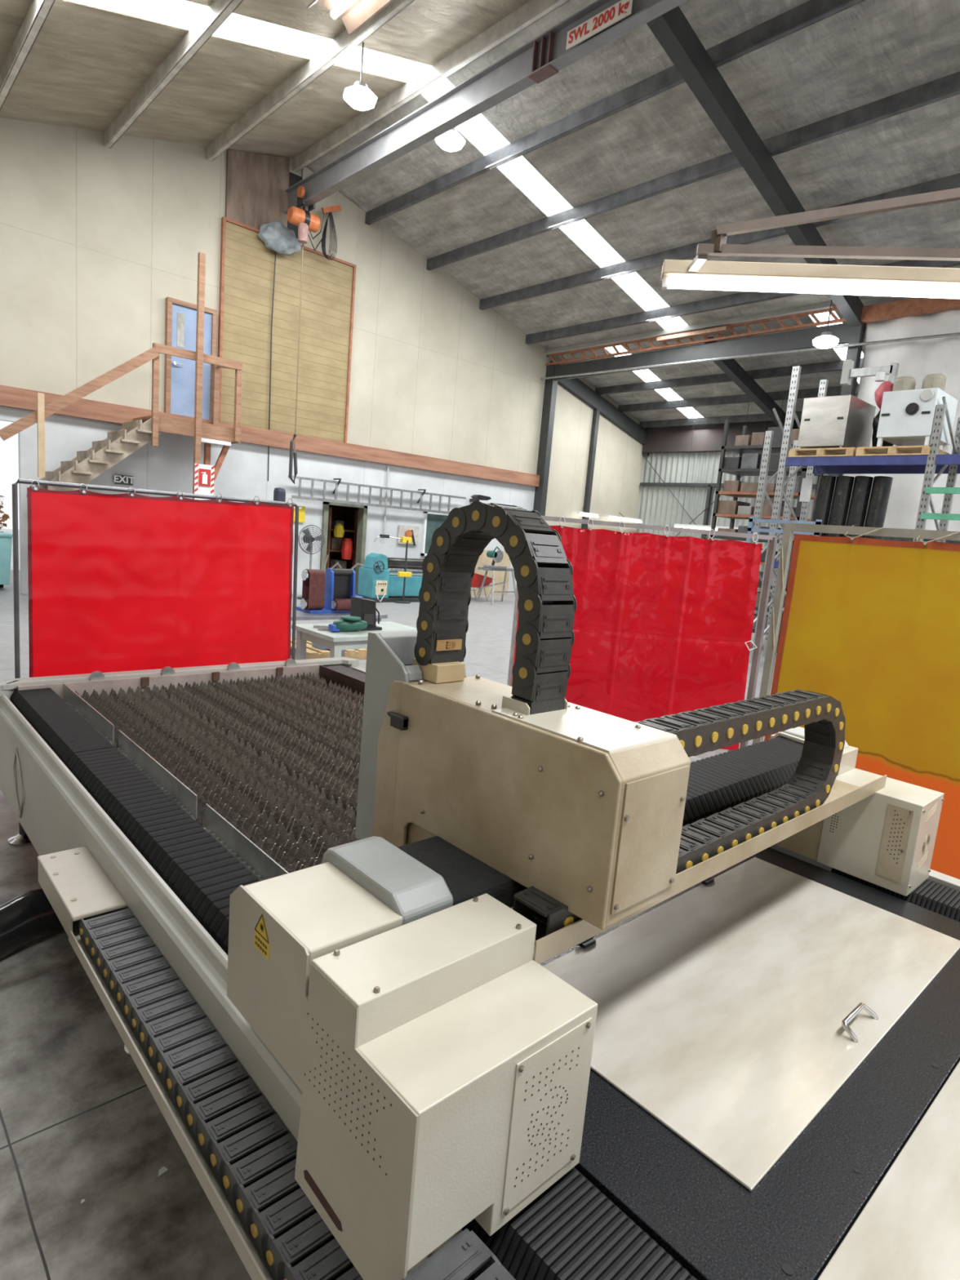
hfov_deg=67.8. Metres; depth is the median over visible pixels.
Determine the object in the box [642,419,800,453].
trim
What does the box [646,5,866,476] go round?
steel frame
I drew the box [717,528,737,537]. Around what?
crate
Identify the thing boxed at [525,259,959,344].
beam
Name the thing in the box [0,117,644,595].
wall
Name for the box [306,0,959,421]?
ceiling
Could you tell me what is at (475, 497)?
floodlight
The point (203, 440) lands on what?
light
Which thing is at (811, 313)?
truss
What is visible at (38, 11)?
beam
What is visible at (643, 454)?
trim
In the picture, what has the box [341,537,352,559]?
coat
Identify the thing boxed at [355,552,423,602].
machine
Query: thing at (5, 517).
shrub
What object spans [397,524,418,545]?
box
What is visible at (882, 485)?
roll
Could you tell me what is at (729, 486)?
crate
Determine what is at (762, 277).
fluorescent light
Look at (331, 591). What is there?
belt sander
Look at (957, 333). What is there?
conduit pipe
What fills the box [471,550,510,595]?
plywood sheet
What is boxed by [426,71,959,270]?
beam
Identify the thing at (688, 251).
beam
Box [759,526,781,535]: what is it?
crate
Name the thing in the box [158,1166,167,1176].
paper scrap
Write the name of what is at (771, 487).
crate
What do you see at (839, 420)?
metal box
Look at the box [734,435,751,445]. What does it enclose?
crate
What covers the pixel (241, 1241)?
tray
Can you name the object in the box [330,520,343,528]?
carton
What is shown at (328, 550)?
storage shelf
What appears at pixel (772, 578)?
crate
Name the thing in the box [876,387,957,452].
metal box
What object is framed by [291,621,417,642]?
countertop
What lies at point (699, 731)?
chain
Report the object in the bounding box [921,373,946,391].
drum
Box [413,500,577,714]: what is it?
chain
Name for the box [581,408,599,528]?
trim
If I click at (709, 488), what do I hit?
trim
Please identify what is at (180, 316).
door
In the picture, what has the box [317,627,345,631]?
steel offcut
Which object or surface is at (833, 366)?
beam
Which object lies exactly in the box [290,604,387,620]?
countertop
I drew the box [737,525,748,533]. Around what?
crate
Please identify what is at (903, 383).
drum
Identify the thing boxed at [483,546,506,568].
saw
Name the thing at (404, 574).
measuring arm
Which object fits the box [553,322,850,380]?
trim
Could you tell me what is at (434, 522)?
window
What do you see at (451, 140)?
light
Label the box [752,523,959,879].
screen
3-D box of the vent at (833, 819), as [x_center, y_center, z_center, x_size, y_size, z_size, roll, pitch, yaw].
[1.147,0.586,2.311,0.002,0.076,0.020,-3,12,-42]
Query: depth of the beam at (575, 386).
21.77 m
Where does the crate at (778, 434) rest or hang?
on the shelving at (752, 449)
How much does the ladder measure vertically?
0.470 m
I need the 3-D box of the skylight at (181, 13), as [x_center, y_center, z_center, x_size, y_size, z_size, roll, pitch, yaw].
[-4.846,-7.461,8.070,10.350,2.701,0.660,-3,12,-42]
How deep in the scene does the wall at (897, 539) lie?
13.99 m
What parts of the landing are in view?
post, handrail, post, post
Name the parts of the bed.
chain, plate, plate, panel, guard rail, panel, black plate, hinged lid, lid handle, plate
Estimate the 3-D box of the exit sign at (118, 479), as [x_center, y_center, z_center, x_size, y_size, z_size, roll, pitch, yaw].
[-6.572,-2.958,13.207,0.355,0.170,0.024,-3,12,-42]
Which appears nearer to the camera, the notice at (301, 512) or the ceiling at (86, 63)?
the ceiling at (86, 63)
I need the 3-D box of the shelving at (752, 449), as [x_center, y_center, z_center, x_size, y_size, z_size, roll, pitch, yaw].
[5.296,-1.975,13.487,0.760,4.200,1.660,-3,12,-42]
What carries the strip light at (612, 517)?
attached to the wall at (95, 238)
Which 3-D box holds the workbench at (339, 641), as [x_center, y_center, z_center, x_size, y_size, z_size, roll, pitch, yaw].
[-1.114,0.263,6.781,1.120,0.750,0.750,-3,12,-42]
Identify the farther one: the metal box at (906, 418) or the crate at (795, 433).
the crate at (795, 433)
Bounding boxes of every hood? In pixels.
[321,835,453,924]
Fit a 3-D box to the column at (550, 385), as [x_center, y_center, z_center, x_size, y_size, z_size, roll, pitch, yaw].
[1.772,-4.506,20.450,0.200,6.500,0.300,-3,12,-42]
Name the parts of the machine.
control plate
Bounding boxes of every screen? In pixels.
[12,478,298,678]
[506,515,777,751]
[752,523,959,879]
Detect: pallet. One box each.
[290,637,367,659]
[788,447,857,457]
[855,444,951,456]
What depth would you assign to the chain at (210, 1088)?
1.35 m
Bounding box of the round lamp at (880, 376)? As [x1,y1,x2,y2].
[875,371,885,382]
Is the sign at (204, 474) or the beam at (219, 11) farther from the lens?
the sign at (204, 474)
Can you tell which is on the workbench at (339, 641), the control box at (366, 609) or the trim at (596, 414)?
the control box at (366, 609)
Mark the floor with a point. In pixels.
(79, 1119)
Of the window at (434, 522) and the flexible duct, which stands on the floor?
the flexible duct
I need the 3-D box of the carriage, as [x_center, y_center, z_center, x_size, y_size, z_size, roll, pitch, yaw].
[0.036,0.292,1.504,0.238,0.516,0.762,-3,12,-42]
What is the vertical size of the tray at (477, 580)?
0.406 m
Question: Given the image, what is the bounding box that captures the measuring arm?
[373,533,412,604]
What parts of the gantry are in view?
plate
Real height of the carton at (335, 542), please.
0.300 m
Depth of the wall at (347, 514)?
18.27 m
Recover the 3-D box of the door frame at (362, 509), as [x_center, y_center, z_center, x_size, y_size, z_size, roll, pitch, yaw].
[-3.221,-2.109,16.638,1.140,2.100,0.240,-3,12,-42]
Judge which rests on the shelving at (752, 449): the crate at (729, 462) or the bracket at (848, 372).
the crate at (729, 462)
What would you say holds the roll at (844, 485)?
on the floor
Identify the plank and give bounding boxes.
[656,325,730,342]
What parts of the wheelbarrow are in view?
handle, leg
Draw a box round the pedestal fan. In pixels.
[297,524,324,599]
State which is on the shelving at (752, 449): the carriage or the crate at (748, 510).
the crate at (748, 510)
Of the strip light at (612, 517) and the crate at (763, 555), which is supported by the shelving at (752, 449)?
the crate at (763, 555)
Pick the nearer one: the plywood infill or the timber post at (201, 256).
the timber post at (201, 256)
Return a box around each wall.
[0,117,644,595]
[328,505,358,568]
[635,451,843,614]
[862,309,959,436]
[880,536,959,544]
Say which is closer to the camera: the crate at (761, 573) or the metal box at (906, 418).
the metal box at (906, 418)
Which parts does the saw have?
motor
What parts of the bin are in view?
lid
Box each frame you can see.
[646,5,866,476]
[746,516,822,542]
[751,408,798,657]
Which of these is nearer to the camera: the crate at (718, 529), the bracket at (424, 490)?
the crate at (718, 529)
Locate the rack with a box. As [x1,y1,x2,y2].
[750,365,959,663]
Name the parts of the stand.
leg, leg, rail, leg, leg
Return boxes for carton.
[329,537,342,550]
[329,559,346,568]
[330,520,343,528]
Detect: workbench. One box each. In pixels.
[290,604,387,657]
[291,621,417,659]
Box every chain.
[79,906,515,1279]
[286,185,320,484]
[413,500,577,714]
[512,688,845,943]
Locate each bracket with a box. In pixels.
[333,478,341,493]
[417,488,426,503]
[840,359,898,386]
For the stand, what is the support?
on the floor
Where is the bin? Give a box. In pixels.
[0,532,13,587]
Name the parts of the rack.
green rail, green rail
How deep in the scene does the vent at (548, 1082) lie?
1.03 m
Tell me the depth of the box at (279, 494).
14.62 m
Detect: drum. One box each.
[892,376,915,391]
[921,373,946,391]
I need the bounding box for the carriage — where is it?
[355,630,690,929]
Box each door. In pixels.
[164,297,217,420]
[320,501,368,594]
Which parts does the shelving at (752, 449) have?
post, post, post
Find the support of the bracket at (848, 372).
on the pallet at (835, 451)
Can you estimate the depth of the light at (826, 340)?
13.82 m
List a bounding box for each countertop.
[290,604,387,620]
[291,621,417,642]
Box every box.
[273,487,301,509]
[311,642,330,649]
[350,596,382,631]
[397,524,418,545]
[796,394,875,448]
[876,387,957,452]
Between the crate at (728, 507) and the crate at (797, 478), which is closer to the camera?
the crate at (797, 478)
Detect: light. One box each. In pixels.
[201,438,231,446]
[305,0,393,35]
[342,41,377,111]
[435,128,465,151]
[577,507,598,517]
[605,512,641,523]
[660,259,959,298]
[674,523,711,529]
[715,525,729,530]
[813,299,839,348]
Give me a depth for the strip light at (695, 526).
21.04 m
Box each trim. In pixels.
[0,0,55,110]
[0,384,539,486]
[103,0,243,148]
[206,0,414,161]
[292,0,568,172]
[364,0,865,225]
[420,511,448,555]
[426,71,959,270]
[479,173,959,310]
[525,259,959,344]
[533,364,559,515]
[543,301,831,355]
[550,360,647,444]
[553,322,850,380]
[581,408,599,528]
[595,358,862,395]
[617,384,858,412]
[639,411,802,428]
[640,482,817,488]
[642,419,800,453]
[642,453,648,456]
[701,484,712,538]
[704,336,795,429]
[860,297,959,323]
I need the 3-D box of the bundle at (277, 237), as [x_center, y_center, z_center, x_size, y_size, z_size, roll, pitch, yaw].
[-3.971,-8.001,14.245,0.935,0.592,0.336,-3,12,-42]
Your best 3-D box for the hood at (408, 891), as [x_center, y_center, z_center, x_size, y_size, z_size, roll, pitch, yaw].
[-0.170,0.432,1.276,0.110,0.076,0.257,-3,12,-42]
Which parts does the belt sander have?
frame, tension lever, frame, tension lever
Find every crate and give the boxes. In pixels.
[716,500,750,514]
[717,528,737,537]
[723,457,742,468]
[723,480,745,491]
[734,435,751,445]
[737,506,754,515]
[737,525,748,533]
[740,453,761,468]
[740,482,758,492]
[751,431,765,444]
[752,613,768,630]
[753,497,785,515]
[755,591,770,607]
[758,572,763,585]
[759,453,780,468]
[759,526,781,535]
[760,550,777,562]
[764,616,768,630]
[765,483,776,492]
[768,426,784,444]
[770,568,775,586]
[779,506,795,516]
[783,476,800,492]
[790,428,799,444]
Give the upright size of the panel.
0.516 m
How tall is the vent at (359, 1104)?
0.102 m
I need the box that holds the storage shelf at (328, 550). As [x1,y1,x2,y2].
[325,506,358,571]
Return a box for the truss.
[545,306,846,365]
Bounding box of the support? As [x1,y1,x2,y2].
[688,187,959,271]
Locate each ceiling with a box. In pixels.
[0,0,530,158]
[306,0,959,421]
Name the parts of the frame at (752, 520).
post, rail, rail, post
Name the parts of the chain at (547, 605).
maker plate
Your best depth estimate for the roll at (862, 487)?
10.70 m
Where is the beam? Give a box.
[284,0,688,213]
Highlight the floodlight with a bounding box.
[469,494,491,502]
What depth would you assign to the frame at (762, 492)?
11.43 m
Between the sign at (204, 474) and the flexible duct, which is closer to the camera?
the flexible duct
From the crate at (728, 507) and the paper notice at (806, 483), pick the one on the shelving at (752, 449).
the crate at (728, 507)
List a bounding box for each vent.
[304,1013,391,1175]
[501,1017,591,1216]
[829,813,838,832]
[875,803,914,883]
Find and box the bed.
[0,657,959,1279]
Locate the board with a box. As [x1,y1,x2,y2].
[301,166,358,264]
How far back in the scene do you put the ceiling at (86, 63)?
10.39 m
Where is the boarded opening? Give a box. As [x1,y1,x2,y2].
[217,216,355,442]
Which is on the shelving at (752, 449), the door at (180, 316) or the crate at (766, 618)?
the crate at (766, 618)
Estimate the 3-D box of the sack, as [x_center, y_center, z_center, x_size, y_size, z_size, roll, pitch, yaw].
[6.037,-3.624,10.597,0.377,0.409,0.337,-3,12,-42]
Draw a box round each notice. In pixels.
[293,506,305,522]
[799,478,813,502]
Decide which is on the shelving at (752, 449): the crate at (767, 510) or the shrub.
the crate at (767, 510)
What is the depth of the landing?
12.85 m
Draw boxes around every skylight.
[71,0,431,81]
[422,78,687,328]
[605,345,702,418]
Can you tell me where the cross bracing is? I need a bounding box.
[644,456,742,538]
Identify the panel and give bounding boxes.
[355,630,466,839]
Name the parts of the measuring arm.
arm, post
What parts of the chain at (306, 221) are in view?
chain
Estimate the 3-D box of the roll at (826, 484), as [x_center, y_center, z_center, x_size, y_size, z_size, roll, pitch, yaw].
[5.231,-1.049,11.316,0.334,3.027,0.249,5,9,2]
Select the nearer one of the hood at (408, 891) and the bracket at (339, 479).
the hood at (408, 891)
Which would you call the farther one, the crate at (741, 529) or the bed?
the crate at (741, 529)
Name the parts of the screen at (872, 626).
frame post, rail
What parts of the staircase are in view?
post, handrail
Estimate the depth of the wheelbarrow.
17.92 m
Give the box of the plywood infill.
[225,149,289,229]
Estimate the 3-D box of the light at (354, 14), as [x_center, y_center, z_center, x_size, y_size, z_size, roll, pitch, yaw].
[-0.603,-6.502,5.973,0.500,1.406,2.420,-3,12,-42]
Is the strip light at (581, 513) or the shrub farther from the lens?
the strip light at (581, 513)
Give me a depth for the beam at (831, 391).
19.91 m
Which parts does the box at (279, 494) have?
motor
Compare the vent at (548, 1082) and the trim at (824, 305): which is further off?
the trim at (824, 305)
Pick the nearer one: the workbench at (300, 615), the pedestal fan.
the workbench at (300, 615)
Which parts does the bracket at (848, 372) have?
arm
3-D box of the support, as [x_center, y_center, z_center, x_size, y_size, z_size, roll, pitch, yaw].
[2.663,-4.343,3.361,2.694,4.854,0.392,7,9,13]
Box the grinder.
[328,615,367,631]
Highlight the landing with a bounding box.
[133,342,242,482]
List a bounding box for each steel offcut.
[313,625,328,627]
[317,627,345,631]
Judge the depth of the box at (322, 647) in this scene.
8.96 m
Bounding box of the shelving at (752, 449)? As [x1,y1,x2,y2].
[709,419,823,652]
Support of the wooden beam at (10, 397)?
attached to the wall at (95, 238)
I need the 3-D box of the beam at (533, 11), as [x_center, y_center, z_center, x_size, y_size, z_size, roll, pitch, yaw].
[4.144,-7.585,5.893,0.098,0.220,23.500,-3,12,-42]
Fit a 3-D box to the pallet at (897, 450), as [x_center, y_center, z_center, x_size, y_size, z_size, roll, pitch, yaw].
[6.086,-2.643,10.247,1.050,0.125,0.940,-3,12,-42]
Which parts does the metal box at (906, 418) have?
leg, handle, leg, leg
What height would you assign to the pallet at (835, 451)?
0.125 m
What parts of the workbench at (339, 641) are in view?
leg, leg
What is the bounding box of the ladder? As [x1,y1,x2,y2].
[288,475,466,514]
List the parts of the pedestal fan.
blade, motor, blade, blade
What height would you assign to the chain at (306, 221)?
5.564 m
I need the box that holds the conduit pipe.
[540,332,959,379]
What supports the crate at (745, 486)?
on the shelving at (752, 449)
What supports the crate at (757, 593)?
on the shelving at (752, 449)
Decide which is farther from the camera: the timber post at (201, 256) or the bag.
the bag
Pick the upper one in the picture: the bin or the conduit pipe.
the conduit pipe
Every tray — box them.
[68,910,286,1279]
[471,573,494,587]
[510,774,887,964]
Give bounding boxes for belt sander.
[296,562,364,613]
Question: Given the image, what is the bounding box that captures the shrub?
[0,495,9,532]
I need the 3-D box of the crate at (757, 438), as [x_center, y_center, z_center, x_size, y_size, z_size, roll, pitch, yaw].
[5.296,-3.700,13.301,0.550,0.235,0.243,-3,12,-42]
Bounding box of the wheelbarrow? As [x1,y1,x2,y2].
[471,573,506,600]
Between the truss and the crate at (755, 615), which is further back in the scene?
the truss
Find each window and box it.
[424,513,448,553]
[809,311,863,383]
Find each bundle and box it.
[257,221,301,255]
[871,409,893,446]
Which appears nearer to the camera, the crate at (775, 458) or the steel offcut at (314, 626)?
the steel offcut at (314, 626)
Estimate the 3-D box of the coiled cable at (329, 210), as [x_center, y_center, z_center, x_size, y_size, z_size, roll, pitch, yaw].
[-3.230,-8.437,14.511,0.234,1.124,1.087,9,9,23]
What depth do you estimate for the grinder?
6.40 m
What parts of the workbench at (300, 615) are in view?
leg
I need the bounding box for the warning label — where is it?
[254,914,268,955]
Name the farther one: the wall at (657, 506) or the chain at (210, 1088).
the wall at (657, 506)
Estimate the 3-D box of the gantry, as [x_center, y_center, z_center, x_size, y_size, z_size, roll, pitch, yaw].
[0.512,0.582,1.761,2.098,0.404,0.542,-3,12,-42]
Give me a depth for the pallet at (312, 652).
9.01 m
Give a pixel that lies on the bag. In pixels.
(339, 531)
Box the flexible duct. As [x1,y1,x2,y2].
[0,887,64,959]
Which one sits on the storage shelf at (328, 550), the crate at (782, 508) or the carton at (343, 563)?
the carton at (343, 563)
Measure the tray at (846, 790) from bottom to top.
0.044 m
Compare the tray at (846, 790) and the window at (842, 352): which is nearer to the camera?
the tray at (846, 790)
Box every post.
[192,252,205,499]
[753,401,782,525]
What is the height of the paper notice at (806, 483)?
0.360 m
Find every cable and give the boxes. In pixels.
[267,251,275,480]
[307,204,342,260]
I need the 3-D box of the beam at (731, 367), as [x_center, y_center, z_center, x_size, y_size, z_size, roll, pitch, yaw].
[7.024,-6.331,18.259,4.900,1.532,0.200,-3,12,-42]
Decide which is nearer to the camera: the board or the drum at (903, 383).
the drum at (903, 383)
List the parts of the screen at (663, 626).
frame post, rail, frame post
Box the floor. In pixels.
[0,528,776,1279]
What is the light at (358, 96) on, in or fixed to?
hanging from the ceiling at (86, 63)
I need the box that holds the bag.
[333,523,344,537]
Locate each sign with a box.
[114,474,134,485]
[193,463,214,499]
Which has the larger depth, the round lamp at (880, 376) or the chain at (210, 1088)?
the round lamp at (880, 376)
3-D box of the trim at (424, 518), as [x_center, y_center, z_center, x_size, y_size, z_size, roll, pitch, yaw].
[-0.942,-2.720,18.499,1.340,1.120,0.080,-3,12,-42]
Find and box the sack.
[874,381,893,409]
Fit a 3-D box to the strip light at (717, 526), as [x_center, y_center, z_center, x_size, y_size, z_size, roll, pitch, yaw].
[6.939,-3.179,20.397,0.100,0.119,0.428,-3,12,-42]
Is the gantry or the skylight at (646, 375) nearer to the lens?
the gantry
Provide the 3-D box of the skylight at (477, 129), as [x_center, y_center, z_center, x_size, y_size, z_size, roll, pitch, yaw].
[1.912,-8.183,14.169,7.900,1.997,0.660,-3,12,-42]
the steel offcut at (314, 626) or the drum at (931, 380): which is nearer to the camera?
the steel offcut at (314, 626)
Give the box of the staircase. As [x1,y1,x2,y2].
[0,346,161,490]
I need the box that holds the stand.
[476,567,515,604]
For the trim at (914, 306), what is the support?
attached to the steel frame at (672, 29)
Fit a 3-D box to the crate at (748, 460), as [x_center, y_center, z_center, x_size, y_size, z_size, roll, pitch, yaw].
[5.194,-3.325,13.435,0.550,0.280,0.319,-3,12,-42]
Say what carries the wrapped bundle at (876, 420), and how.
on the pallet at (897, 450)
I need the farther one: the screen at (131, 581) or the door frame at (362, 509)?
the door frame at (362, 509)
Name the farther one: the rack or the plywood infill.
the plywood infill
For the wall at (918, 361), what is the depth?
13.30 m
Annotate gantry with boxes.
[226,726,944,1279]
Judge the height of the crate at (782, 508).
0.172 m
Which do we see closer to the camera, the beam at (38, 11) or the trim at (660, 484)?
the beam at (38, 11)
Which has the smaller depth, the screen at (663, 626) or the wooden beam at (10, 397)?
the screen at (663, 626)
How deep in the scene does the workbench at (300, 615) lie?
7.22 m
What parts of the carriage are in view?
leg, plate, plate, panel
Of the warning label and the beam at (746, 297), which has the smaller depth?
the warning label
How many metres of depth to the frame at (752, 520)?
10.57 m
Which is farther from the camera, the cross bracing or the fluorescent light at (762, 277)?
the cross bracing
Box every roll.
[808,475,836,536]
[826,475,854,537]
[843,475,873,537]
[862,475,893,539]

